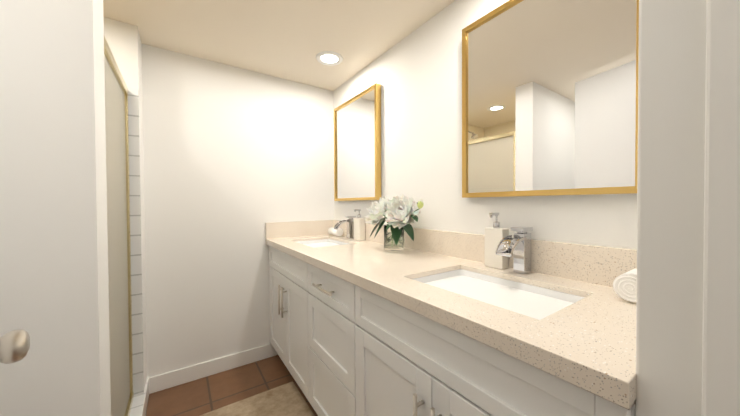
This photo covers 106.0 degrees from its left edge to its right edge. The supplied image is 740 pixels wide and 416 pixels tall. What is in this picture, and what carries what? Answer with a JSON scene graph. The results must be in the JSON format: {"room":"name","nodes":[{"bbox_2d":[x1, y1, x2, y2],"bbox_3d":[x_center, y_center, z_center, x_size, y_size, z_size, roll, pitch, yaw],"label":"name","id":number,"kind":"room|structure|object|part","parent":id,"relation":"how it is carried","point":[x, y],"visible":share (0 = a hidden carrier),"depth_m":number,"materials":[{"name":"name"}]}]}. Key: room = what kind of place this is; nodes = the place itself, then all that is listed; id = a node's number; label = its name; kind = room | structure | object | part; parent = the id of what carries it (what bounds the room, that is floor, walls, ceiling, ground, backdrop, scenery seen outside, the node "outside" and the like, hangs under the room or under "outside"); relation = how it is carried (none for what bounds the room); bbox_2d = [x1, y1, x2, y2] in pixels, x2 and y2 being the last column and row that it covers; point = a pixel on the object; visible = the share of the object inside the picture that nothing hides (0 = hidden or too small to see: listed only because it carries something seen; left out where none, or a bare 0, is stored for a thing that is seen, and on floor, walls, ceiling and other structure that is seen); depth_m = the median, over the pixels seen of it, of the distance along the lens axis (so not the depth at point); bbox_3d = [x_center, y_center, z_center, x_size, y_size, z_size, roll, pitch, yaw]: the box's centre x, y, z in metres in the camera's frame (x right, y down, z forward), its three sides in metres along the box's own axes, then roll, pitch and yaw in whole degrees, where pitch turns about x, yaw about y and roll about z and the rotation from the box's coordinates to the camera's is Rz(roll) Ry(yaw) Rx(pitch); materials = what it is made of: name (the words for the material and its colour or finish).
{"room":"bathroom","nodes":[
{"label":"bathroom","id":0,"kind":"room"},
{"bbox_2d":[0,0,110,415],"bbox_3d":[-1.219,0.089,0.605,0.934,2.133,0.140,-1,1,-34],"label":"door","id":1,"kind":"structure","parent":0,"point":[54,296],"depth_m":0.76,"materials":[{"name":"white paint"}]},
{"bbox_2d":[0,330,29,363],"bbox_3d":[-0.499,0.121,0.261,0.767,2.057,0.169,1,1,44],"label":"door knob","id":2,"kind":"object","parent":1,"relation":"attached to","point":[14,346],"depth_m":0.52,"materials":[{"name":"silver metal"}]},
{"bbox_2d":[103,17,146,389],"bbox_3d":[-1.380,0.076,1.570,0.155,2.133,0.196,-1,1,-34],"label":"wall","id":3,"kind":"structure","parent":0,"point":[123,39],"depth_m":1.51,"materials":[{"name":"white paint"}]},
{"bbox_2d":[127,87,143,396],"bbox_3d":[-1.307,0.194,1.499,0.118,1.680,0.006,-1,1,-34],"label":"trim","id":4,"kind":"structure","parent":3,"relation":"attached to","point":[135,234],"depth_m":1.52,"materials":[{"name":"white tile"}]},
{"bbox_2d":[129,376,148,415],"bbox_3d":[-1.152,1.091,1.300,0.127,0.110,0.916,-1,1,-34],"label":"trim","id":5,"kind":"structure","parent":3,"relation":"attached to","point":[139,405],"depth_m":1.48,"materials":[{"name":"white tile"}]},
{"bbox_2d":[104,36,133,415],"bbox_3d":[-1.104,0.201,1.203,0.032,1.665,0.708,-1,1,-34],"label":"shower door","id":6,"kind":"structure","parent":5,"relation":"on","point":[119,237],"depth_m":1.27,"materials":[{"name":"beige"}]},
{"bbox_2d":[146,354,317,415],"bbox_3d":[-0.287,1.195,0.331,2.538,0.080,3.696,-1,1,-34],"label":"floor","id":7,"kind":"structure","parent":0,"point":[202,396],"depth_m":1.75,"materials":[{"name":"tile"}]},
{"bbox_2d":[200,381,314,415],"bbox_3d":[-0.401,1.137,1.169,0.555,0.012,1.170,-1,1,-34],"label":"rug","id":8,"kind":"object","parent":7,"relation":"on","point":[287,399],"visible":1,"depth_m":1.59,"materials":[{"name":"beige fabric"}]},
{"bbox_2d":[266,220,636,415],"bbox_3d":[0.026,0.627,1.410,0.588,1.022,2.052,-1,1,-34],"label":"bathroom vanity","id":9,"kind":"object","parent":7,"relation":"on","point":[428,322],"visible":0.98,"depth_m":0.88,"materials":[{"name":"white wood"}]},
{"bbox_2d":[328,227,342,235],"bbox_3d":[-0.279,0.190,2.258,0.062,0.065,0.150,-1,1,-34],"label":"roll","id":10,"kind":"object","parent":9,"relation":"on","point":[333,231],"visible":1,"depth_m":2.21,"materials":[{"name":"white"}]},
{"bbox_2d":[334,216,355,238],"bbox_3d":[-0.184,0.144,2.050,0.158,0.169,0.058,-1,1,-34],"label":"faucet","id":11,"kind":"object","parent":9,"relation":"on","point":[350,227],"visible":0.96,"depth_m":2.06,"materials":[{"name":"silver metal"}]},
{"bbox_3d":[-0.207,0.123,2.034,0.103,0.064,0.058,-1,1,-34],"label":"spout","id":12,"kind":"part","parent":11,"relation":"part of","materials":[{"name":"silver metal"}]},
{"bbox_2d":[354,209,364,240],"bbox_3d":[-0.082,0.119,1.979,0.064,0.220,0.078,-1,1,-34],"label":"soap dispenser","id":13,"kind":"object","parent":9,"relation":"on","point":[359,228],"visible":0.98,"depth_m":1.96,"materials":[{"name":"beige ceramic"}]},
{"bbox_2d":[364,194,423,250],"bbox_3d":[0.132,0.077,1.540,0.220,0.315,0.425,-1,1,-34],"label":"vase","id":14,"kind":"object","parent":9,"relation":"on","point":[400,213],"visible":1,"depth_m":1.48,"materials":[{"name":"clear glass"}]},
{"bbox_2d":[485,213,508,268],"bbox_3d":[0.504,0.129,1.120,0.064,0.220,0.078,-1,1,-34],"label":"soap dispenser","id":15,"kind":"object","parent":9,"relation":"on","point":[495,234],"visible":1,"depth_m":1.11,"materials":[{"name":"beige ceramic"}]},
{"bbox_2d":[495,226,532,273],"bbox_3d":[0.526,0.156,1.009,0.158,0.169,0.058,-1,1,-34],"label":"faucet","id":16,"kind":"object","parent":9,"relation":"on","point":[518,245],"visible":1,"depth_m":1.01,"materials":[{"name":"silver metal"}]},
{"bbox_3d":[0.503,0.134,0.994,0.103,0.064,0.058,-1,1,-34],"label":"spout","id":17,"kind":"part","parent":16,"relation":"part of","materials":[{"name":"silver metal"}]},
{"bbox_2d":[613,268,636,301],"bbox_3d":[0.718,0.201,0.746,0.130,0.074,0.072,-1,1,-34],"label":"roll","id":18,"kind":"object","parent":9,"relation":"on","point":[624,286],"visible":0.5,"depth_m":0.72,"materials":[{"name":"white"}]},
{"bbox_2d":[142,44,333,376],"bbox_3d":[-1.347,0.073,1.772,2.438,2.133,0.100,-1,1,-34],"label":"wall","id":19,"kind":"structure","parent":0,"point":[236,159],"depth_m":1.92,"materials":[{"name":"white paint"}]},
{"bbox_2d":[149,344,276,393],"bbox_3d":[-1.038,1.086,1.925,0.785,0.100,0.012,-1,1,-34],"label":"baseboard","id":20,"kind":"structure","parent":19,"relation":"attached to","point":[163,381],"depth_m":1.87,"materials":[{"name":"white paint"}]},
{"bbox_2d":[103,0,454,90],"bbox_3d":[-0.298,-1.028,0.299,2.538,0.100,3.696,-1,1,-34],"label":"ceiling","id":21,"kind":"structure","parent":0,"point":[290,40],"depth_m":1.55,"materials":[{"name":"beige paint"}]},
{"bbox_2d":[316,51,342,65],"bbox_3d":[-0.270,-0.996,1.861,0.180,0.008,0.180,-1,1,-34],"label":"recessed light","id":22,"kind":"object","parent":21,"relation":"in","point":[330,58],"visible":1,"depth_m":1.85,"materials":[{"name":"white paint"}]},
{"bbox_2d":[333,0,636,248],"bbox_3d":[0.715,0.074,1.002,0.100,2.133,3.696,-1,1,-34],"label":"wall","id":23,"kind":"structure","parent":0,"point":[416,74],"depth_m":1.41,"materials":[{"name":"white paint"}]},
{"bbox_2d":[334,83,380,200],"bbox_3d":[-0.113,-0.436,2.078,0.040,0.760,0.605,-1,1,-34],"label":"mirror","id":24,"kind":"object","parent":23,"relation":"attached to","point":[357,147],"visible":0.88,"depth_m":2.01,"materials":[{"name":"gold metal"}]},
{"bbox_2d":[462,0,638,197],"bbox_3d":[0.604,-0.425,1.027,0.040,0.760,0.605,-1,1,-34],"label":"mirror","id":25,"kind":"object","parent":23,"relation":"attached to","point":[549,97],"visible":0.83,"depth_m":0.97,"materials":[{"name":"gold metal"}]},
{"bbox_3d":[0.116,-0.963,0.125,0.815,0.028,0.140,-1,1,-34],"label":"wall","id":26,"kind":"structure","parent":0,"visible":0},
{"bbox_2d":[635,0,739,415],"bbox_3d":[0.122,0.092,0.140,0.915,2.128,0.176,-1,1,-34],"label":"door frame","id":27,"kind":"structure","parent":26,"relation":"attached to","point":[688,284],"depth_m":0.38,"materials":[{"name":"white paint"}]}
]}

